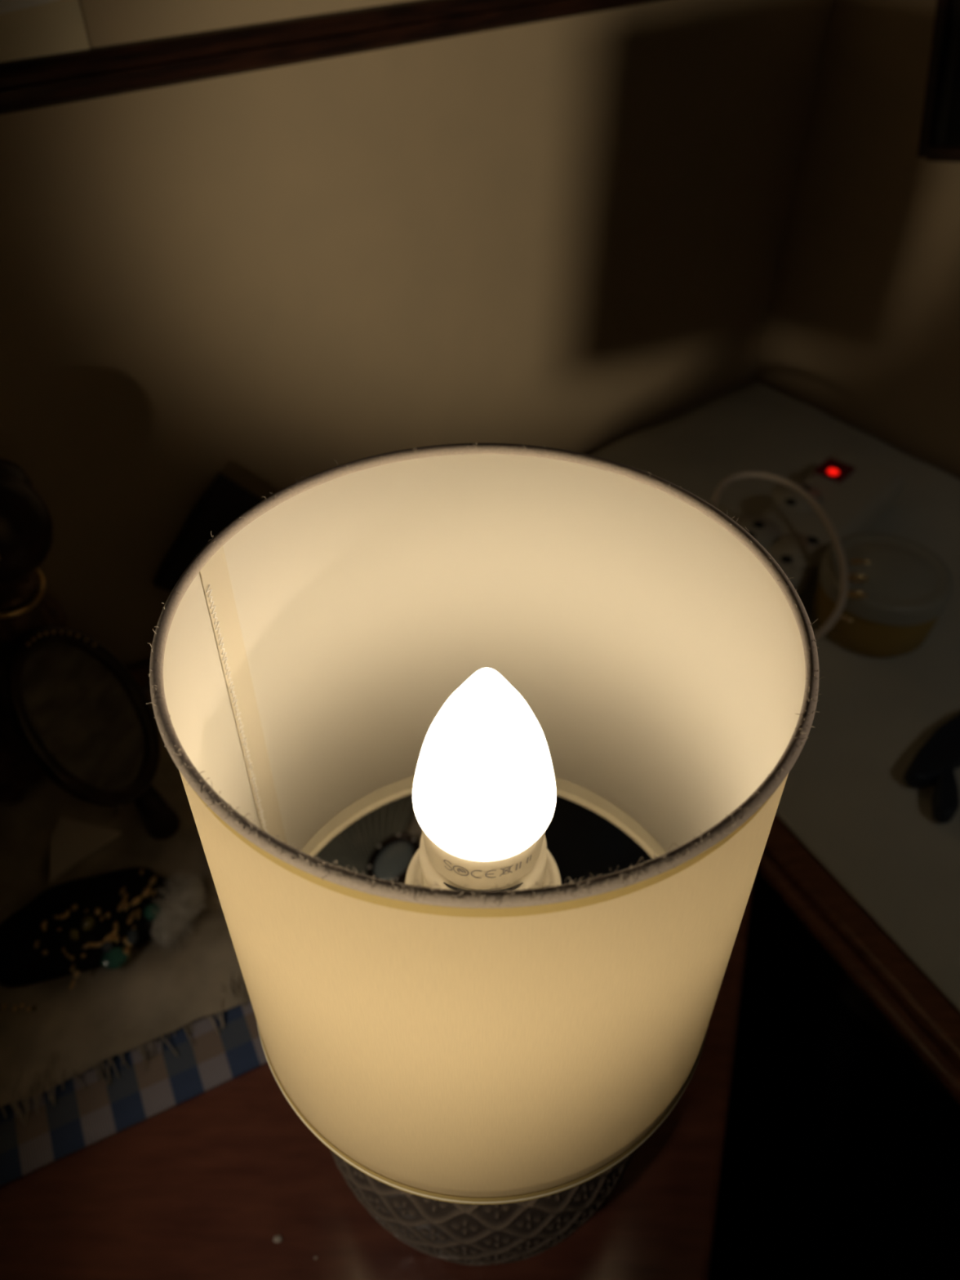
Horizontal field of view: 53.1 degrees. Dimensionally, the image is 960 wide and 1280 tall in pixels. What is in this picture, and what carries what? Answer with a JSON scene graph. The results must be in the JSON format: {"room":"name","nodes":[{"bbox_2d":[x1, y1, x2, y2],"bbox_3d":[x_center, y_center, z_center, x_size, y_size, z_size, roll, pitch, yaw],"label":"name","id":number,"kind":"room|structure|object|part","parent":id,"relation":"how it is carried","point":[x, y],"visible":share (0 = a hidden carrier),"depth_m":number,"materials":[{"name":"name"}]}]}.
{"room":"bedroom","nodes":[
{"label":"bedroom","id":0,"kind":"room"},
{"bbox_2d":[0,0,834,671],"bbox_3d":[-0.788,-0.103,0.035,2.600,2.500,0.100,-28,50,-27],"label":"wall","id":1,"kind":"structure","parent":0,"point":[567,233],"depth_m":0.60,"materials":[{"name":"paint"}]},
{"bbox_2d":[0,0,662,115],"bbox_3d":[-0.062,-0.445,0.391,0.668,0.360,0.014,-28,50,-27],"label":"picture frame","id":2,"kind":"object","parent":1,"relation":"attached to","point":[53,52],"visible":1,"depth_m":0.46,"materials":[{"name":"brown wood"}]},
{"bbox_2d":[709,916,959,1279],"bbox_3d":[0.043,1.555,0.129,2.801,0.050,2.801,-28,50,-27],"label":"floor","id":3,"kind":"structure","parent":0,"point":[842,1156],"depth_m":1.12,"materials":[{"name":"black"}]},
{"bbox_2d":[0,662,754,1279],"bbox_3d":[-0.135,0.475,0.698,0.739,0.750,0.541,-28,50,-27],"label":"table","id":4,"kind":"object","parent":3,"relation":"on","point":[201,1188],"visible":0.16,"depth_m":0.40,"materials":[{"name":"brown wood"}]},
{"bbox_2d":[0,684,267,1186],"bbox_3d":[-0.284,0.156,0.488,0.550,0.002,0.270,-19,46,-19],"label":"gingham cloth","id":5,"kind":"object","parent":4,"relation":"on","point":[79,1118],"visible":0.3,"depth_m":0.43,"materials":[{"name":"blue fabric"}]},
{"bbox_2d":[0,700,422,1125],"bbox_3d":[-0.268,0.146,0.489,0.505,0.011,0.230,-19,46,-19],"label":"cloth","id":6,"kind":"object","parent":5,"relation":"on","point":[106,1013],"visible":0.41,"depth_m":0.47,"materials":[{"name":"fabric"}]},
{"bbox_2d":[12,1004,17,1011],"bbox_3d":[-0.220,0.174,0.454,0.002,0.002,0.003,0,43,0],"label":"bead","id":7,"kind":"object","parent":6,"relation":"on","point":[15,1007],"visible":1,"depth_m":0.45,"materials":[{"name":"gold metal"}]},
{"bbox_2d":[0,457,67,804],"bbox_3d":[-0.276,-0.002,0.498,0.148,0.201,0.082,0,43,0],"label":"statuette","id":8,"kind":"object","parent":6,"relation":"on","point":[26,531],"visible":0.57,"depth_m":0.47,"materials":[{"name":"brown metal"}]},
{"bbox_2d":[49,817,121,882],"bbox_3d":[-0.219,0.114,0.516,0.038,0.001,0.038,11,44,11],"label":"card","id":9,"kind":"object","parent":6,"relation":"on","point":[72,841],"visible":1,"depth_m":0.52,"materials":[{"name":"paper"}]},
{"bbox_2d":[0,866,173,986],"bbox_3d":[-0.201,0.142,0.483,0.095,0.022,0.054,-15,45,-16],"label":"pouch","id":10,"kind":"object","parent":6,"relation":"on","point":[21,964],"visible":0.95,"depth_m":0.47,"materials":[{"name":"black fabric"}]},
{"bbox_2d":[34,869,160,990],"bbox_3d":[-0.183,0.143,0.475,0.063,0.018,0.040,-31,51,-29],"label":"beaded necklace","id":11,"kind":"object","parent":10,"relation":"on","point":[113,958],"visible":1,"depth_m":0.47,"materials":[{"name":"multicoloured plastic"}]},
{"bbox_2d":[2,626,180,839],"bbox_3d":[-0.196,0.055,0.494,0.059,0.127,0.072,0,43,0],"label":"mirror","id":12,"kind":"object","parent":6,"relation":"on","point":[78,713],"visible":1,"depth_m":0.47,"materials":[{"name":"brown metal"}]},
{"bbox_3d":[-0.197,0.038,0.479,0.052,0.072,0.064,0,43,0],"label":"relief panel","id":13,"kind":"part","parent":12,"relation":"part of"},
{"bbox_2d":[148,869,208,952],"bbox_3d":[-0.152,0.135,0.485,0.030,0.022,0.048,0,43,0],"label":"tuft","id":14,"kind":"object","parent":6,"relation":"on","point":[181,907],"visible":1,"depth_m":0.48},
{"bbox_2d":[314,794,413,875],"bbox_3d":[-0.073,0.100,0.536,0.085,0.009,0.085,14,45,14],"label":"lamp base","id":15,"kind":"object","parent":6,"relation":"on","point":[388,820],"visible":0.2,"depth_m":0.53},
{"bbox_2d":[365,832,419,883],"bbox_3d":[-0.045,0.117,0.505,0.028,0.009,0.034,0,43,0],"label":"oval dish","id":16,"kind":"object","parent":6,"relation":"on","point":[391,859],"visible":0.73,"depth_m":0.50,"materials":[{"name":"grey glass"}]},
{"bbox_3d":[-0.045,0.117,0.506,0.022,0.008,0.027,0,43,0],"label":"dish","id":17,"kind":"part","parent":16,"relation":"part of","materials":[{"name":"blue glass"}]},
{"bbox_2d":[153,472,262,591],"bbox_3d":[-0.164,-0.057,0.633,0.105,0.117,0.008,-28,50,-27],"label":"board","id":18,"kind":"object","parent":4,"relation":"on","point":[225,500],"visible":0.43,"depth_m":0.61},
{"bbox_2d":[272,1235,282,1243],"bbox_3d":[-0.083,0.245,0.394,0.004,0.002,0.003,0,43,0],"label":"crumb","id":19,"kind":"object","parent":4,"relation":"on","point":[278,1238],"visible":1,"depth_m":0.39,"materials":[{"name":"beige food"}]},
{"bbox_2d":[146,440,825,1266],"bbox_3d":[0.001,0.107,0.316,0.145,0.311,0.145,-20,47,-20],"label":"table lamp","id":20,"kind":"object","parent":4,"relation":"on","point":[482,1045],"visible":1,"depth_m":0.25,"materials":[{"name":"beige fabric"}]},
{"bbox_3d":[0.001,0.101,0.310,0.145,0.003,0.145,0,43,0],"label":"trim","id":21,"kind":"part","parent":20,"relation":"part of","materials":[{"name":"beige fabric"}]},
{"bbox_2d":[404,833,561,891],"bbox_3d":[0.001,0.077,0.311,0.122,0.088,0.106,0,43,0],"label":"socket","id":22,"kind":"object","parent":20,"relation":"attached to","point":[425,866],"depth_m":0.26,"materials":[{"name":"beige plastic"}]},
{"bbox_3d":[0.001,0.050,0.263,0.035,0.016,0.035,0,43,0],"label":"light bulb","id":23,"kind":"part","parent":20,"relation":"part of","materials":[{"name":"beige plastic"}]},
{"bbox_3d":[0.001,0.026,0.240,0.038,0.051,0.038,0,43,0],"label":"bulb globe","id":24,"kind":"part","parent":20,"relation":"part of","materials":[{"name":"white glass"}]},
{"bbox_3d":[0.001,0.049,0.262,0.144,0.145,0.144,0,43,0],"label":"lamp shade","id":25,"kind":"part","parent":20,"relation":"part of","materials":[{"name":"beige fabric"}]},
{"bbox_3d":[0.001,-0.004,0.211,0.143,0.003,0.143,0,43,0],"label":"trim","id":26,"kind":"part","parent":20,"relation":"part of","materials":[{"name":"grey fabric"}]},
{"bbox_2d":[544,795,652,884],"bbox_3d":[0.087,0.089,0.556,0.095,0.003,0.187,11,44,11],"label":"lamp base","id":27,"kind":"object","parent":20,"relation":"attached to","point":[581,842],"visible":0.15,"depth_m":0.53,"materials":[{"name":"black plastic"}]},
{"bbox_2d":[757,814,959,1104],"bbox_3d":[0.467,0.391,0.789,0.552,0.750,1.172,-20,47,-20],"label":"desk","id":28,"kind":"object","parent":3,"relation":"on","point":[925,1019],"visible":0.21,"depth_m":0.49,"materials":[{"name":"brown wood"}]},
{"bbox_2d":[591,380,959,1011],"bbox_3d":[0.425,0.160,0.457,0.508,0.039,1.168,-28,50,-27],"label":"tabletop","id":29,"kind":"object","parent":28,"relation":"on","point":[846,797],"depth_m":0.64,"materials":[{"name":"white fabric"}]},
{"bbox_2d":[732,514,781,546],"bbox_3d":[0.197,-0.079,0.690,0.038,0.001,0.038,0,43,0],"label":"socket","id":30,"kind":"object","parent":29,"relation":"attached to","point":[766,529],"depth_m":0.69,"materials":[{"name":"grey plastic"}]},
{"bbox_2d":[711,471,848,641],"bbox_3d":[0.210,-0.057,0.653,0.068,0.042,0.157,-11,44,-11],"label":"cable","id":31,"kind":"object","parent":29,"relation":"on","point":[842,597],"visible":0.84,"depth_m":0.65,"materials":[{"name":"plastic"}]},
{"bbox_2d":[771,481,823,511],"bbox_3d":[0.238,-0.108,0.721,0.038,0.001,0.038,0,43,0],"label":"socket","id":32,"kind":"object","parent":29,"relation":"attached to","point":[786,499],"depth_m":0.72,"materials":[{"name":"grey plastic"}]},
{"bbox_2d":[771,533,826,567],"bbox_3d":[0.224,-0.063,0.673,0.038,0.001,0.038,0,43,0],"label":"socket","id":33,"kind":"object","parent":29,"relation":"attached to","point":[788,549],"depth_m":0.67,"materials":[{"name":"grey plastic"}]},
{"bbox_3d":[0.249,-0.090,0.721,0.074,0.034,0.180,32,52,30],"label":"power strip","id":34,"kind":"part","parent":29,"relation":"part of","materials":[{"name":"white plastic"}]},
{"bbox_2d":[813,457,855,483],"bbox_3d":[0.275,-0.132,0.746,0.022,0.004,0.024,32,52,30],"label":"switch","id":35,"kind":"object","parent":29,"relation":"attached to","point":[834,469],"depth_m":0.74,"materials":[{"name":"red plastic"}]},
{"bbox_2d":[813,532,953,657],"bbox_3d":[0.269,-0.032,0.646,0.083,0.053,0.083,0,43,0],"label":"tub","id":36,"kind":"object","parent":29,"relation":"on","point":[899,588],"visible":0.97,"depth_m":0.62,"materials":[{"name":"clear plastic"}]},
{"bbox_2d":[903,712,959,823],"bbox_3d":[0.282,0.067,0.570,0.034,0.012,0.105,31,51,29],"label":"clip","id":37,"kind":"object","parent":29,"relation":"on","point":[935,762],"visible":1,"depth_m":0.56,"materials":[{"name":"plastic"}]},
{"bbox_3d":[0.265,0.088,0.548,0.013,0.011,0.037,11,44,12],"label":"clip handle","id":38,"kind":"part","parent":37,"relation":"part of","materials":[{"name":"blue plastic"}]},
{"bbox_2d":[750,0,959,1106],"bbox_3d":[1.107,0.056,-0.134,0.100,2.500,2.600,-28,50,-27],"label":"wall","id":39,"kind":"structure","parent":0,"point":[862,327],"depth_m":0.79,"materials":[{"name":"paint"}]},
{"bbox_2d":[917,0,959,162],"bbox_3d":[0.358,-0.435,0.586,0.015,0.284,0.196,-28,50,-27],"label":"picture","id":40,"kind":"object","parent":39,"relation":"attached to","point":[940,134],"visible":1,"depth_m":0.68,"materials":[{"name":"brown wood"}]},
{"bbox_3d":[0.373,-0.331,0.657,0.015,0.035,0.135,-28,50,-27],"label":"frame rail","id":41,"kind":"part","parent":40,"relation":"part of","materials":[{"name":"brown wood"}]},
{"bbox_3d":[0.362,-0.435,0.584,0.006,0.266,0.171,-28,50,-27],"label":"dark panel","id":42,"kind":"part","parent":40,"relation":"part of","materials":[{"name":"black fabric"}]}
]}

